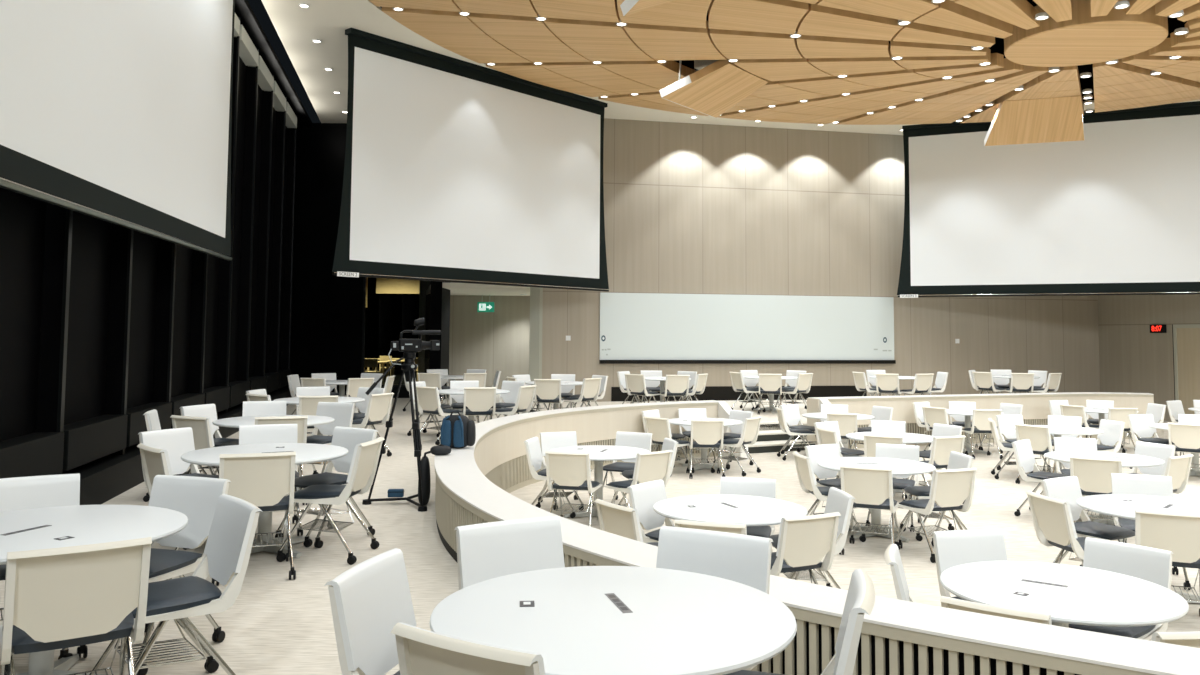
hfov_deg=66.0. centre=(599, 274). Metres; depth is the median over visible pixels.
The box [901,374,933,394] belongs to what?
chair
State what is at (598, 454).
round table
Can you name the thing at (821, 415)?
round table
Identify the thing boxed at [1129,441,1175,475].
chair
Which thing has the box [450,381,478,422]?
chair
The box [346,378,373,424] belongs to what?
chair
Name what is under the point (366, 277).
panel
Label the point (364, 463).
chair
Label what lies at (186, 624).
wire basket
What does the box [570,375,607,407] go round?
chair
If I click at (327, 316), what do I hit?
wall
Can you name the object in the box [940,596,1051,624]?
chair
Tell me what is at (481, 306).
exit sign
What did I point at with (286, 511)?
wire basket
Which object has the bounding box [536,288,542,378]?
door frame
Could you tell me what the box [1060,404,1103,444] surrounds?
chair
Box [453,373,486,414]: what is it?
chair
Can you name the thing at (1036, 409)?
wall
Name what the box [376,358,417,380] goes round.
wooden table
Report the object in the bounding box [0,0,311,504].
wall
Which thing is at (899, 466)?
round table
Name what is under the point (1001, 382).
chair
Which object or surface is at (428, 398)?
chair
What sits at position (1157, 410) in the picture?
chair
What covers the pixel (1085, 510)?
wire basket
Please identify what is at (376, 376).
chair
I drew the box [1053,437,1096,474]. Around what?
chair
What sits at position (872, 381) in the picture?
chair
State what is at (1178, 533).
chair
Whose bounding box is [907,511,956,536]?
wire basket
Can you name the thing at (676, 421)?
round table
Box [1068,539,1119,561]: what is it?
wire basket
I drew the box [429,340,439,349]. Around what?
hood
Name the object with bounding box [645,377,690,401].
round table
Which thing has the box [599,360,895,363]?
tray
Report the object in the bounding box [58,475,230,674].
chair
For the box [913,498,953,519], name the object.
wire basket
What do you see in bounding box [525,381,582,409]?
round table
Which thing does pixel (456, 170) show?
projection screen
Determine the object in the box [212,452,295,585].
chair
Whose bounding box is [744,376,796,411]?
round table
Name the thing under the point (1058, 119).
ceiling panel
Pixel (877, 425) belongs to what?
chair
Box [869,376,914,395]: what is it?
round table
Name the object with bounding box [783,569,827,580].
wire basket
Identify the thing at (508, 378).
chair
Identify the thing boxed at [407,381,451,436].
chair
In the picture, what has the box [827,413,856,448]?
chair
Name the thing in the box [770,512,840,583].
chair
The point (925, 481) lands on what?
wire basket
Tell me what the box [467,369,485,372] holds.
chair
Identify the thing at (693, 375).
chair
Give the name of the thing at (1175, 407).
chair
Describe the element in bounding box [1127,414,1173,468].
chair
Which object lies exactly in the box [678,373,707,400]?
chair
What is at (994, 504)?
floor
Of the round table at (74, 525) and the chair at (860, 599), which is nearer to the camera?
the chair at (860, 599)
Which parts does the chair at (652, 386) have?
backrest, seat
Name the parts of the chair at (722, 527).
frame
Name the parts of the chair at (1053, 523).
frame, backrest, leg, seat, frame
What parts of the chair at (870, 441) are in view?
frame, backrest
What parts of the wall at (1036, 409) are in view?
panel, panel, skirting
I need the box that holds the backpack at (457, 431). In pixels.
[440,412,475,447]
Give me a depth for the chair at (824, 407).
16.57 m
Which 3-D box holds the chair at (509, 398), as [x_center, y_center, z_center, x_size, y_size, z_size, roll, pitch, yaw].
[-1.608,2.201,15.355,0.520,0.853,0.640,-2,-4,35]
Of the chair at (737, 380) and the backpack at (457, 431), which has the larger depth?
the chair at (737, 380)
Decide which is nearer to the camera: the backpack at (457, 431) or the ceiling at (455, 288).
the backpack at (457, 431)
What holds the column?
on the floor at (276, 624)
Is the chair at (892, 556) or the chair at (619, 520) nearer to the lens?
the chair at (892, 556)
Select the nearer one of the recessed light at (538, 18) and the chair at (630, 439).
the chair at (630, 439)
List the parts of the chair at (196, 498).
leg, seat, frame, backrest, leg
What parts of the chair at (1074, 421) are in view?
backrest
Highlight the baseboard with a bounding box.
[611,386,866,400]
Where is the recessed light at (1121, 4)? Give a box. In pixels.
[1114,1,1129,8]
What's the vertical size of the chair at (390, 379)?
0.853 m
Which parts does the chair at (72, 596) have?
frame, leg, seat, leg, leg, frame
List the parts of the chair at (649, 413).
backrest, seat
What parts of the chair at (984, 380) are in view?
frame, backrest, seat, frame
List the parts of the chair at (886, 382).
frame, backrest, seat, frame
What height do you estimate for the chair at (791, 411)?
0.853 m
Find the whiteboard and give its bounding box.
[599,292,895,363]
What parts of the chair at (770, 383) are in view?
seat, backrest, frame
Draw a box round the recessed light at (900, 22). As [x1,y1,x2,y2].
[898,20,910,24]
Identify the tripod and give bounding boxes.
[362,353,426,511]
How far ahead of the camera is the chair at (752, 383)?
21.03 m
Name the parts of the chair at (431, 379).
backrest, frame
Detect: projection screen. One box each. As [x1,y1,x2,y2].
[0,0,234,260]
[332,28,608,291]
[897,101,1199,297]
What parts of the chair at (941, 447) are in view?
frame, seat, backrest, frame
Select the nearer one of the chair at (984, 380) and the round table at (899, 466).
the round table at (899, 466)
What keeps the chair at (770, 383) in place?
on the floor at (276, 624)
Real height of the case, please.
0.075 m
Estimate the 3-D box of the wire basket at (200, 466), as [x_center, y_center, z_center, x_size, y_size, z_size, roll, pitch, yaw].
[-4.194,1.917,9.319,0.307,0.216,0.408,2,-4,-17]
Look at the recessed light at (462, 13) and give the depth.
15.09 m
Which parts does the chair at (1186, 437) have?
frame, backrest, seat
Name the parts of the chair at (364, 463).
leg, leg, seat, frame, leg, leg, backrest, frame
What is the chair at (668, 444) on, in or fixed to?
on the floor at (994, 504)
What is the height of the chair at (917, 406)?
0.853 m
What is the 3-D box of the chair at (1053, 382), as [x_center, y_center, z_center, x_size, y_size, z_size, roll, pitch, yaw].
[10.033,2.632,20.879,0.520,0.853,0.640,3,-5,-36]
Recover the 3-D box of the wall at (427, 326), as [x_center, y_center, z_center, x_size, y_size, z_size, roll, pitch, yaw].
[-4.564,1.863,25.334,0.096,2.760,3.567,1,-4,-16]
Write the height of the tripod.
1.460 m
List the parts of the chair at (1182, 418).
backrest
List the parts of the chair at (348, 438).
leg, seat, leg, frame, backrest, leg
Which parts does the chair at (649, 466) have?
frame, seat, leg, backrest, frame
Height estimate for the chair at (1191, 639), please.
0.853 m
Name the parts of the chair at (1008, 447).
frame, backrest, leg, frame, leg, seat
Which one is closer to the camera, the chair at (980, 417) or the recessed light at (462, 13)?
the recessed light at (462, 13)
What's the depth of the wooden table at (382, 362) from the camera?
28.52 m
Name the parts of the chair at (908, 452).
backrest, seat, leg, frame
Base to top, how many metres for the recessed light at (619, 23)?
0.064 m
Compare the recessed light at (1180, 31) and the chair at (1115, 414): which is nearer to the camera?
the recessed light at (1180, 31)
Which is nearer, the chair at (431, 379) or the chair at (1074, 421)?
the chair at (1074, 421)
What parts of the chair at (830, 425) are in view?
backrest, seat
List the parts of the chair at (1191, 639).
frame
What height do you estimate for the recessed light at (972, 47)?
0.064 m
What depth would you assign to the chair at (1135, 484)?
8.30 m
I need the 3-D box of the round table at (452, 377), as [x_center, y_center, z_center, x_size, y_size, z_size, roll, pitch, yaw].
[-3.087,2.508,19.458,1.200,0.743,1.200,-1,-4,20]
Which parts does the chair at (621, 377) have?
backrest, frame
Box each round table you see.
[0,505,187,674]
[181,443,347,557]
[212,415,333,489]
[273,397,364,434]
[326,380,374,396]
[429,566,796,674]
[439,389,509,420]
[441,375,463,410]
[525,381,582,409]
[548,445,649,517]
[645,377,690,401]
[653,494,807,525]
[669,418,742,470]
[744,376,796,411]
[802,412,873,419]
[817,457,935,542]
[846,432,934,496]
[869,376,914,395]
[940,561,1188,627]
[947,409,1003,454]
[993,375,1039,392]
[1013,425,1103,472]
[1044,451,1164,524]
[1076,494,1199,614]
[1085,407,1137,450]
[1148,423,1199,475]
[1188,407,1199,411]
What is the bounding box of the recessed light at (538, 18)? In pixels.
[536,14,546,20]
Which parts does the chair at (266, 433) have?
backrest, leg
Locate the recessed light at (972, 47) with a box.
[971,46,983,49]
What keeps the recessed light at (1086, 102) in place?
in the ceiling at (851, 38)
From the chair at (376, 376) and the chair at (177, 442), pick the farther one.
the chair at (376, 376)
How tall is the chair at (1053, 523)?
0.853 m
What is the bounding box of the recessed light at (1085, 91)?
[1082,89,1091,93]
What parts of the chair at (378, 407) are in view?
frame, seat, backrest, frame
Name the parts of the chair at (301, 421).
backrest, frame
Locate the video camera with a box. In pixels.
[388,318,440,364]
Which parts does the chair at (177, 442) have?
backrest, frame, seat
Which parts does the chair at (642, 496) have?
frame, backrest, seat, frame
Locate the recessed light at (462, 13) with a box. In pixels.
[459,10,469,15]
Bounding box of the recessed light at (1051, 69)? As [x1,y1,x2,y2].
[1048,67,1059,72]
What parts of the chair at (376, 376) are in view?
backrest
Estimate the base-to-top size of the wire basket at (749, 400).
0.216 m
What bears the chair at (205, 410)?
on the floor at (276, 624)
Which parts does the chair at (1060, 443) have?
frame, seat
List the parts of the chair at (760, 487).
backrest, seat, frame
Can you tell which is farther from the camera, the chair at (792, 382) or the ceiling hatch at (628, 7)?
the chair at (792, 382)
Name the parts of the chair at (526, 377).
backrest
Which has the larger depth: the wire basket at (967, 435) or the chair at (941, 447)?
the wire basket at (967, 435)
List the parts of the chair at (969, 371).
backrest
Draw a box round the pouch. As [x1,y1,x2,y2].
[430,444,450,454]
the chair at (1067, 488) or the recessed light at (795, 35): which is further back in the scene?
the recessed light at (795, 35)
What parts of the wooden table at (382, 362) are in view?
leg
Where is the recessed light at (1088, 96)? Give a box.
[1083,94,1092,98]
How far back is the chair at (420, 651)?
2.44 m
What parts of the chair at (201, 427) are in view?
frame, backrest, frame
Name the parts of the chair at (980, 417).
frame, seat, backrest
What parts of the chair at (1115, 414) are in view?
backrest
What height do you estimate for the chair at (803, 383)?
0.853 m
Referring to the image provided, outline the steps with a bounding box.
[748,421,815,453]
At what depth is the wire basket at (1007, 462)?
13.67 m
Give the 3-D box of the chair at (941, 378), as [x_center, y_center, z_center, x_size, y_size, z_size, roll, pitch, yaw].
[7.437,2.606,20.734,0.640,0.853,0.520,1,-4,-4]
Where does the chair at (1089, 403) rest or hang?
on the floor at (994, 504)
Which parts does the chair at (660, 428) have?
frame, backrest, seat, frame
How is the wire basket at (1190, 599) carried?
on the chair at (1178, 533)
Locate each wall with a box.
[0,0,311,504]
[290,123,409,397]
[365,277,418,368]
[418,280,529,388]
[425,294,429,372]
[434,400,1199,674]
[529,287,539,380]
[542,118,1099,401]
[807,392,1153,448]
[1098,294,1199,420]
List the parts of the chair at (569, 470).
frame, leg, leg, backrest, seat, leg, frame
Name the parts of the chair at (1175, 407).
frame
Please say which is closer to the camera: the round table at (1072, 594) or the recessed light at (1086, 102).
the round table at (1072, 594)
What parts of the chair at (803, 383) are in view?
frame, seat, backrest, frame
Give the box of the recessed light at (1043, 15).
[1035,12,1048,19]
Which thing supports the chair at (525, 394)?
on the floor at (276, 624)
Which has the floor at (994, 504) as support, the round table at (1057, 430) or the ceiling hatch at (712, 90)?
the round table at (1057, 430)
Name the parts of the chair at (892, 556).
frame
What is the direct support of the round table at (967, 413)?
on the floor at (994, 504)
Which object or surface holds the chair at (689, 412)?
on the floor at (994, 504)
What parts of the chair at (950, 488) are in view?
leg, frame, leg, seat, leg, backrest, leg, frame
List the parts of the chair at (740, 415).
seat, backrest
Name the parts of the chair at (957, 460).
leg, seat, leg, frame, leg, backrest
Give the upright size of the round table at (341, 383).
0.743 m
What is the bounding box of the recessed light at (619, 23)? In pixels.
[616,20,626,25]
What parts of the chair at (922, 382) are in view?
frame, seat, backrest, frame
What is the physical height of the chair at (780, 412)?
0.853 m
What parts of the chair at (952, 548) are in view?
frame, backrest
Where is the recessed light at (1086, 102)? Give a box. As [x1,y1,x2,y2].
[1084,100,1092,104]
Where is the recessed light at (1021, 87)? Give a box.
[1014,85,1023,90]
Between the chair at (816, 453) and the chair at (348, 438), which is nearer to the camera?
the chair at (348, 438)
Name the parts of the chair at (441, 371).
backrest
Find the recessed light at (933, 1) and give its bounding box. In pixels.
[931,0,944,2]
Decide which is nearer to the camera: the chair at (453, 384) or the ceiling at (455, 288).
the chair at (453, 384)
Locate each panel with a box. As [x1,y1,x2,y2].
[366,277,367,306]
[376,278,419,293]
[984,96,1084,145]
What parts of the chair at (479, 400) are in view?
frame, seat, frame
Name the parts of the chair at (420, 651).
frame, frame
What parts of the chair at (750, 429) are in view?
frame, seat, leg, leg, backrest, frame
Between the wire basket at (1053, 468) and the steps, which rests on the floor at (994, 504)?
the steps
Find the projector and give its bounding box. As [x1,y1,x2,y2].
[694,60,717,70]
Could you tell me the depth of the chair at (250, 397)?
11.86 m
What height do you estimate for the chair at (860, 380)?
0.853 m
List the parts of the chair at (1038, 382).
backrest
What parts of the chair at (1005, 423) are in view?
frame, backrest, seat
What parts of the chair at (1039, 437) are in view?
frame, backrest, seat, frame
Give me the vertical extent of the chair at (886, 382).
0.853 m
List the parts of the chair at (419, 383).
backrest, seat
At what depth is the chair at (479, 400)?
13.78 m
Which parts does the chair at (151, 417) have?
frame, backrest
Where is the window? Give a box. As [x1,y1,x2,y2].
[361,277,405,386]
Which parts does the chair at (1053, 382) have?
frame, seat, backrest, frame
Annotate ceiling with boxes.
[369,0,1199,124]
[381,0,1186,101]
[426,283,529,295]
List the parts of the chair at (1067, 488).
backrest, leg, frame, frame, seat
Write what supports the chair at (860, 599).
on the floor at (276, 624)
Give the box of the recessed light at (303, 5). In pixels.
[299,3,309,7]
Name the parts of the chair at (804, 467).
frame, backrest, leg, frame, seat, leg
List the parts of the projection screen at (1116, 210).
name plate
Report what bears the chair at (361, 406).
on the floor at (276, 624)
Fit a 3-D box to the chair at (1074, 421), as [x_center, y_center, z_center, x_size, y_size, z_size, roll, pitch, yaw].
[7.153,2.627,14.276,0.520,0.853,0.640,-2,-4,34]
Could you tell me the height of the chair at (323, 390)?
0.853 m
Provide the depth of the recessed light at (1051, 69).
14.67 m
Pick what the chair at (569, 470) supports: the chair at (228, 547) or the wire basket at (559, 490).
the wire basket at (559, 490)
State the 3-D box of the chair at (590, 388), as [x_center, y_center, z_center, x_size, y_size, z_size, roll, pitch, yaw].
[-0.348,2.314,16.991,0.640,0.853,0.520,-3,-5,39]
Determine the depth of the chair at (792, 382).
21.03 m
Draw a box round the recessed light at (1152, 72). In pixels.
[1150,70,1161,74]
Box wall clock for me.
[1150,325,1166,332]
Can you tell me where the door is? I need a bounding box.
[1172,324,1199,414]
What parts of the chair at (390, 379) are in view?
backrest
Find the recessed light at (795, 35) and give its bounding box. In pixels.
[790,31,800,37]
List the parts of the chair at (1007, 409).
backrest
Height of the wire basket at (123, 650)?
0.216 m
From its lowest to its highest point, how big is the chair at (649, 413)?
0.853 m
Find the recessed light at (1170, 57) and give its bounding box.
[1169,56,1181,58]
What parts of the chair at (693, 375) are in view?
backrest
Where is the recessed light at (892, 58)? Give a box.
[891,57,902,59]
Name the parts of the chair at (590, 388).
frame, seat, backrest, frame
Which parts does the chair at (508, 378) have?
backrest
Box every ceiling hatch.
[620,0,674,15]
[659,59,767,117]
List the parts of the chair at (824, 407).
backrest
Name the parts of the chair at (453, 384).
seat, backrest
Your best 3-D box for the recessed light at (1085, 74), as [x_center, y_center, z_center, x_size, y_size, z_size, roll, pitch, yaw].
[8.118,-3.346,15.447,0.176,0.064,0.176,0,-4,0]
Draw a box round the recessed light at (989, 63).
[979,62,990,65]
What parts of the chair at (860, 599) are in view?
seat, frame, frame, backrest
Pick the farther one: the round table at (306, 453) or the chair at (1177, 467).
the chair at (1177, 467)
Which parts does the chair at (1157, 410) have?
backrest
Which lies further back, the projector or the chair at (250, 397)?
the projector
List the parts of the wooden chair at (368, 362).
backrest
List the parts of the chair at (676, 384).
frame, seat, backrest, frame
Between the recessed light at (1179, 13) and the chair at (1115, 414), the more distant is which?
the chair at (1115, 414)
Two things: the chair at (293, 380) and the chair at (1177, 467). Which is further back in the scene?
the chair at (293, 380)
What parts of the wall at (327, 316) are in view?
solid panel, panel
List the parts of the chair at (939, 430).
seat, backrest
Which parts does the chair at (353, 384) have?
frame, backrest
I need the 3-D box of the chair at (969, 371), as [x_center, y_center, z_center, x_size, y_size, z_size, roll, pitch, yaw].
[9.101,2.691,21.900,0.640,0.853,0.520,-2,-5,36]
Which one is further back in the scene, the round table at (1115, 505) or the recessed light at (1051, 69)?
the recessed light at (1051, 69)
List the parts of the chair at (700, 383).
frame, backrest, frame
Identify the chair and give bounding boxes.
[0,473,87,657]
[0,537,151,674]
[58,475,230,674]
[89,494,262,674]
[137,443,179,549]
[138,427,218,549]
[143,409,206,501]
[171,415,218,475]
[180,404,238,474]
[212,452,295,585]
[239,424,302,535]
[242,401,285,416]
[246,389,266,394]
[246,393,270,400]
[255,416,307,504]
[275,426,377,547]
[276,437,384,564]
[288,374,300,414]
[296,386,332,435]
[299,395,337,428]
[300,378,325,386]
[306,402,355,473]
[311,373,338,396]
[324,548,416,674]
[345,373,381,411]
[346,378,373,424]
[352,392,393,456]
[353,387,384,446]
[359,375,394,420]
[364,359,379,372]
[379,356,393,375]
[391,622,544,674]
[403,374,415,410]
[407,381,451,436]
[413,386,461,444]
[417,373,449,415]
[427,369,449,404]
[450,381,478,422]
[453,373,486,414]
[454,516,564,589]
[461,387,495,419]
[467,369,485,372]
[484,381,525,420]
[492,370,500,388]
[492,385,535,417]
[506,377,538,413]
[512,374,547,413]
[523,437,583,517]
[534,379,563,411]
[538,431,593,509]
[545,451,601,526]
[548,374,574,409]
[563,378,601,407]
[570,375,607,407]
[594,499,657,545]
[603,431,652,499]
[604,450,672,507]
[617,371,650,403]
[618,438,677,504]
[624,374,659,403]
[626,479,674,542]
[641,371,661,402]
[641,409,685,467]
[643,416,694,476]
[656,526,772,670]
[660,375,689,401]
[666,371,696,401]
[674,519,746,534]
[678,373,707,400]
[678,408,716,463]
[686,420,724,478]
[707,410,753,465]
[711,416,761,476]
[720,477,775,552]
[725,569,874,674]
[729,372,765,411]
[740,370,768,408]
[758,374,781,414]
[768,487,854,588]
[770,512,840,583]
[775,370,806,408]
[775,407,815,460]
[776,373,812,411]
[780,404,816,453]
[792,451,865,541]
[804,444,870,514]
[814,421,863,480]
[816,427,861,479]
[821,404,850,448]
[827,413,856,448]
[839,465,902,554]
[851,406,893,456]
[853,372,880,395]
[863,434,910,500]
[865,443,921,531]
[866,370,893,395]
[871,420,906,478]
[875,373,902,395]
[884,544,912,601]
[894,468,976,562]
[899,451,974,540]
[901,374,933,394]
[902,435,965,503]
[908,423,962,478]
[912,402,952,446]
[921,372,947,394]
[922,406,967,454]
[931,529,1007,600]
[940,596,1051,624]
[949,401,982,450]
[963,409,1002,458]
[968,370,998,393]
[973,372,1004,393]
[978,403,1022,453]
[988,418,1033,478]
[990,369,1014,393]
[996,415,1050,470]
[1005,373,1033,392]
[1012,439,1069,515]
[1015,424,1064,483]
[1019,370,1047,392]
[1026,491,1090,563]
[1030,373,1061,392]
[1040,476,1134,566]
[1043,415,1081,471]
[1049,400,1091,436]
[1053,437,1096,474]
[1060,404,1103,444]
[1069,456,1126,542]
[1069,537,1172,640]
[1086,400,1114,446]
[1096,419,1124,452]
[1097,408,1137,452]
[1111,473,1190,589]
[1114,454,1193,525]
[1121,403,1165,449]
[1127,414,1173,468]
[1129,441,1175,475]
[1135,509,1199,615]
[1151,631,1199,647]
[1166,400,1184,422]
[1168,423,1199,468]
[1178,414,1199,457]
[1193,400,1199,414]
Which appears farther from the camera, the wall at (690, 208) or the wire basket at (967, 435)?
the wall at (690, 208)
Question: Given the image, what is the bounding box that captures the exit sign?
[477,295,493,311]
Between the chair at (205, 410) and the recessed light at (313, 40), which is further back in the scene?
the recessed light at (313, 40)
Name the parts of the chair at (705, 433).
frame, leg, seat, backrest, leg, frame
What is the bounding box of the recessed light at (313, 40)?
[312,39,321,42]
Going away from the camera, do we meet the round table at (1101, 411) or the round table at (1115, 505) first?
the round table at (1115, 505)
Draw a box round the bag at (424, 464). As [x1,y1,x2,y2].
[418,451,430,504]
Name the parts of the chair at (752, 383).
backrest, seat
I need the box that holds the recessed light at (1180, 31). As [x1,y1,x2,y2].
[1174,27,1188,34]
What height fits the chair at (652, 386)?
0.853 m
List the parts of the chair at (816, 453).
leg, frame, backrest, seat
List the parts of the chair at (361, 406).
seat, backrest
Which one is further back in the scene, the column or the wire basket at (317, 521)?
the column
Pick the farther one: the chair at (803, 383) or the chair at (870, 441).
the chair at (803, 383)
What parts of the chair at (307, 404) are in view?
frame, backrest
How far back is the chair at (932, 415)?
16.23 m
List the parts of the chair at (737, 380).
frame, backrest, seat, frame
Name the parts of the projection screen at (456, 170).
name plate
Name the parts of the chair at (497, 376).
backrest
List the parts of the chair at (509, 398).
seat, backrest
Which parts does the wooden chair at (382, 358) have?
backrest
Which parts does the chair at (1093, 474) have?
frame, backrest, seat, frame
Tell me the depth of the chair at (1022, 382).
20.56 m
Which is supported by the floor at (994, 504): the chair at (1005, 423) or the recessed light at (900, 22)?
the chair at (1005, 423)
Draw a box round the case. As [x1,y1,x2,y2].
[388,489,403,496]
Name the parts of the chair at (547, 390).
frame, backrest, seat, frame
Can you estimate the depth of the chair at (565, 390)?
18.26 m
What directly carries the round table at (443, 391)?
on the floor at (276, 624)
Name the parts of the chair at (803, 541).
frame, seat, leg, backrest, leg, frame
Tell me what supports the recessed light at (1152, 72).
in the ceiling at (851, 38)
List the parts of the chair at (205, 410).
backrest, frame, seat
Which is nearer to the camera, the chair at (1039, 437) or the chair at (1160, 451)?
the chair at (1160, 451)
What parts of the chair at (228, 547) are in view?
leg, leg, seat, leg, frame, frame, leg, backrest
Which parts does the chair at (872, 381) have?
backrest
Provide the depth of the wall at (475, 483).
3.98 m
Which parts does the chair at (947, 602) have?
frame, frame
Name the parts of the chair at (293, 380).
frame, backrest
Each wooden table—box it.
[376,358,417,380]
[378,361,390,384]
[386,360,404,377]
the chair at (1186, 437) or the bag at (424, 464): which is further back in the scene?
the chair at (1186, 437)
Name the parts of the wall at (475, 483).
skirting, panel, skirting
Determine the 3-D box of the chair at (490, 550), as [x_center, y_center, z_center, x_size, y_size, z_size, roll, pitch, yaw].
[-0.254,1.466,3.698,0.520,0.853,0.640,3,-4,-31]
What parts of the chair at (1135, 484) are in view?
frame, seat, backrest, leg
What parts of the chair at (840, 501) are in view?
seat, leg, leg, backrest, frame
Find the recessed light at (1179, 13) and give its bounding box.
[1168,10,1183,17]
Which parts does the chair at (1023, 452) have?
backrest, frame, leg, frame, seat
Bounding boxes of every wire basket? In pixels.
[11,637,126,674]
[114,619,206,668]
[176,465,201,475]
[252,510,287,546]
[293,488,351,515]
[296,502,353,532]
[307,461,327,464]
[420,415,441,422]
[426,416,440,429]
[541,481,573,497]
[556,489,594,512]
[692,448,718,463]
[713,446,741,452]
[721,445,747,460]
[739,393,758,402]
[783,393,803,403]
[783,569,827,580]
[788,435,807,447]
[792,435,816,442]
[850,508,891,533]
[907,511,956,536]
[913,468,946,485]
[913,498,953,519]
[967,435,993,446]
[1004,452,1016,464]
[1035,460,1061,471]
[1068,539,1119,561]
[1085,510,1112,519]
[1171,569,1199,601]
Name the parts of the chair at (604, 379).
backrest, frame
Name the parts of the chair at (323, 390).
backrest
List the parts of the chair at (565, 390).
backrest, seat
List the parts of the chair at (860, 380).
frame, backrest, frame, seat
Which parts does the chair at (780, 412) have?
backrest, frame, leg, frame, seat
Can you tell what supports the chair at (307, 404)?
on the floor at (276, 624)
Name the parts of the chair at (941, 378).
frame, backrest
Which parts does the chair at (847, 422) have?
backrest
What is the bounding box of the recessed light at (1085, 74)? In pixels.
[1080,72,1091,77]
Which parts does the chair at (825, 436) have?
frame, backrest, frame, seat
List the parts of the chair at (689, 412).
seat, backrest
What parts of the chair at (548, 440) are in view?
backrest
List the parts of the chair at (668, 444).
seat, frame, backrest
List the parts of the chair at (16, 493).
seat, backrest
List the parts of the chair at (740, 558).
backrest, frame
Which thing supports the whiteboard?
attached to the wall at (690, 208)
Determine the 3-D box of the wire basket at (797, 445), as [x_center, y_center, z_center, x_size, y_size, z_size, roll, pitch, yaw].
[3.383,2.813,15.719,0.307,0.216,0.408,0,-4,0]
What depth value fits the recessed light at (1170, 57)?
14.26 m
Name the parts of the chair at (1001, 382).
backrest, seat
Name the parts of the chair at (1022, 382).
frame, seat, backrest, frame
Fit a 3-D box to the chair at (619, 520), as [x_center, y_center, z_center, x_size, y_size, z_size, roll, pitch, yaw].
[0.335,2.110,6.884,0.640,0.853,0.520,3,-4,-34]
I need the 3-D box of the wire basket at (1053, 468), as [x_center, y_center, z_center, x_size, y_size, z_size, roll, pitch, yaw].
[6.340,2.672,13.193,0.307,0.216,0.408,3,-5,-38]
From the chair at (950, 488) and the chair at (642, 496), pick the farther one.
the chair at (950, 488)
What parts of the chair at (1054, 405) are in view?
backrest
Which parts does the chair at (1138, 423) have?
frame, backrest, seat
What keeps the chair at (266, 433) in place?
on the floor at (276, 624)
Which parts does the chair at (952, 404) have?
backrest, seat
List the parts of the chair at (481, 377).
backrest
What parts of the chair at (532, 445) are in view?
backrest, frame, leg, seat, frame, leg, leg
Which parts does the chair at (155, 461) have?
frame, backrest, frame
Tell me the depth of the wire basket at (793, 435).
16.25 m
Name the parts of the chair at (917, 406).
backrest, frame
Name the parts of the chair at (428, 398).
frame, leg, backrest, seat, frame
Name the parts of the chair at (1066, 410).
backrest, frame, seat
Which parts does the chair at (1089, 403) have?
seat, backrest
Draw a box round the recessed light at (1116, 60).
[1106,59,1117,63]
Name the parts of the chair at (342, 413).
frame, seat, backrest, frame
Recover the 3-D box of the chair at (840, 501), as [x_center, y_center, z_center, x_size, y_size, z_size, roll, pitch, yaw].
[1.650,2.145,7.298,0.640,0.853,0.520,1,-4,-4]
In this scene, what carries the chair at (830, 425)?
on the floor at (994, 504)
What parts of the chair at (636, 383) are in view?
frame, backrest, seat, frame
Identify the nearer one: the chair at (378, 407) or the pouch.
the pouch
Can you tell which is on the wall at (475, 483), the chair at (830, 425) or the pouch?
the pouch
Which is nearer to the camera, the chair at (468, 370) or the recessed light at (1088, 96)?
the recessed light at (1088, 96)
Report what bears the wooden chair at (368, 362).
on the floor at (276, 624)
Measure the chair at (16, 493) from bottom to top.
0.853 m
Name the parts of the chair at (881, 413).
seat, backrest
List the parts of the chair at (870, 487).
frame, leg, backrest, seat, leg, frame, leg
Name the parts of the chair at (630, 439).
seat, backrest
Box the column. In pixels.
[429,281,449,400]
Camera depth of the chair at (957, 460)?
9.71 m
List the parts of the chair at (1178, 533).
frame, backrest, seat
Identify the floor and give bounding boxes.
[0,369,1163,674]
[510,421,1199,631]
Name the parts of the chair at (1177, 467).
frame, backrest, frame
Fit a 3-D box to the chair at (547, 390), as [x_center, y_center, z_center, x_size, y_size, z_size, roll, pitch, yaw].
[-0.911,2.286,16.616,0.520,0.853,0.640,0,-4,5]
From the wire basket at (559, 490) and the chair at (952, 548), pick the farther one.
the wire basket at (559, 490)
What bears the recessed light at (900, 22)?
in the ceiling at (851, 38)
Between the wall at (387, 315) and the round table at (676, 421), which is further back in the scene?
the wall at (387, 315)
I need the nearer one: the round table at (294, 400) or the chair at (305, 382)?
the round table at (294, 400)
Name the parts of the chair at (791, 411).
backrest, seat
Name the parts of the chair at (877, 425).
backrest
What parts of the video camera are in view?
handle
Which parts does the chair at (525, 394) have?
frame, seat, backrest, frame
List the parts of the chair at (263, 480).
frame, backrest, seat, leg, frame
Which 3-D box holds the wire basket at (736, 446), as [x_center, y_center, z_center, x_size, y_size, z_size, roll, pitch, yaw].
[2.040,2.699,14.078,0.307,0.216,0.408,-2,-5,37]
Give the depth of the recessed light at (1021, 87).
16.72 m
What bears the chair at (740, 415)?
on the floor at (994, 504)
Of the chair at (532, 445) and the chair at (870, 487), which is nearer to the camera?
the chair at (870, 487)
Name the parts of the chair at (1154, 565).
seat, backrest, frame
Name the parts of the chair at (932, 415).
frame, backrest, frame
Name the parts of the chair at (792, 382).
seat, backrest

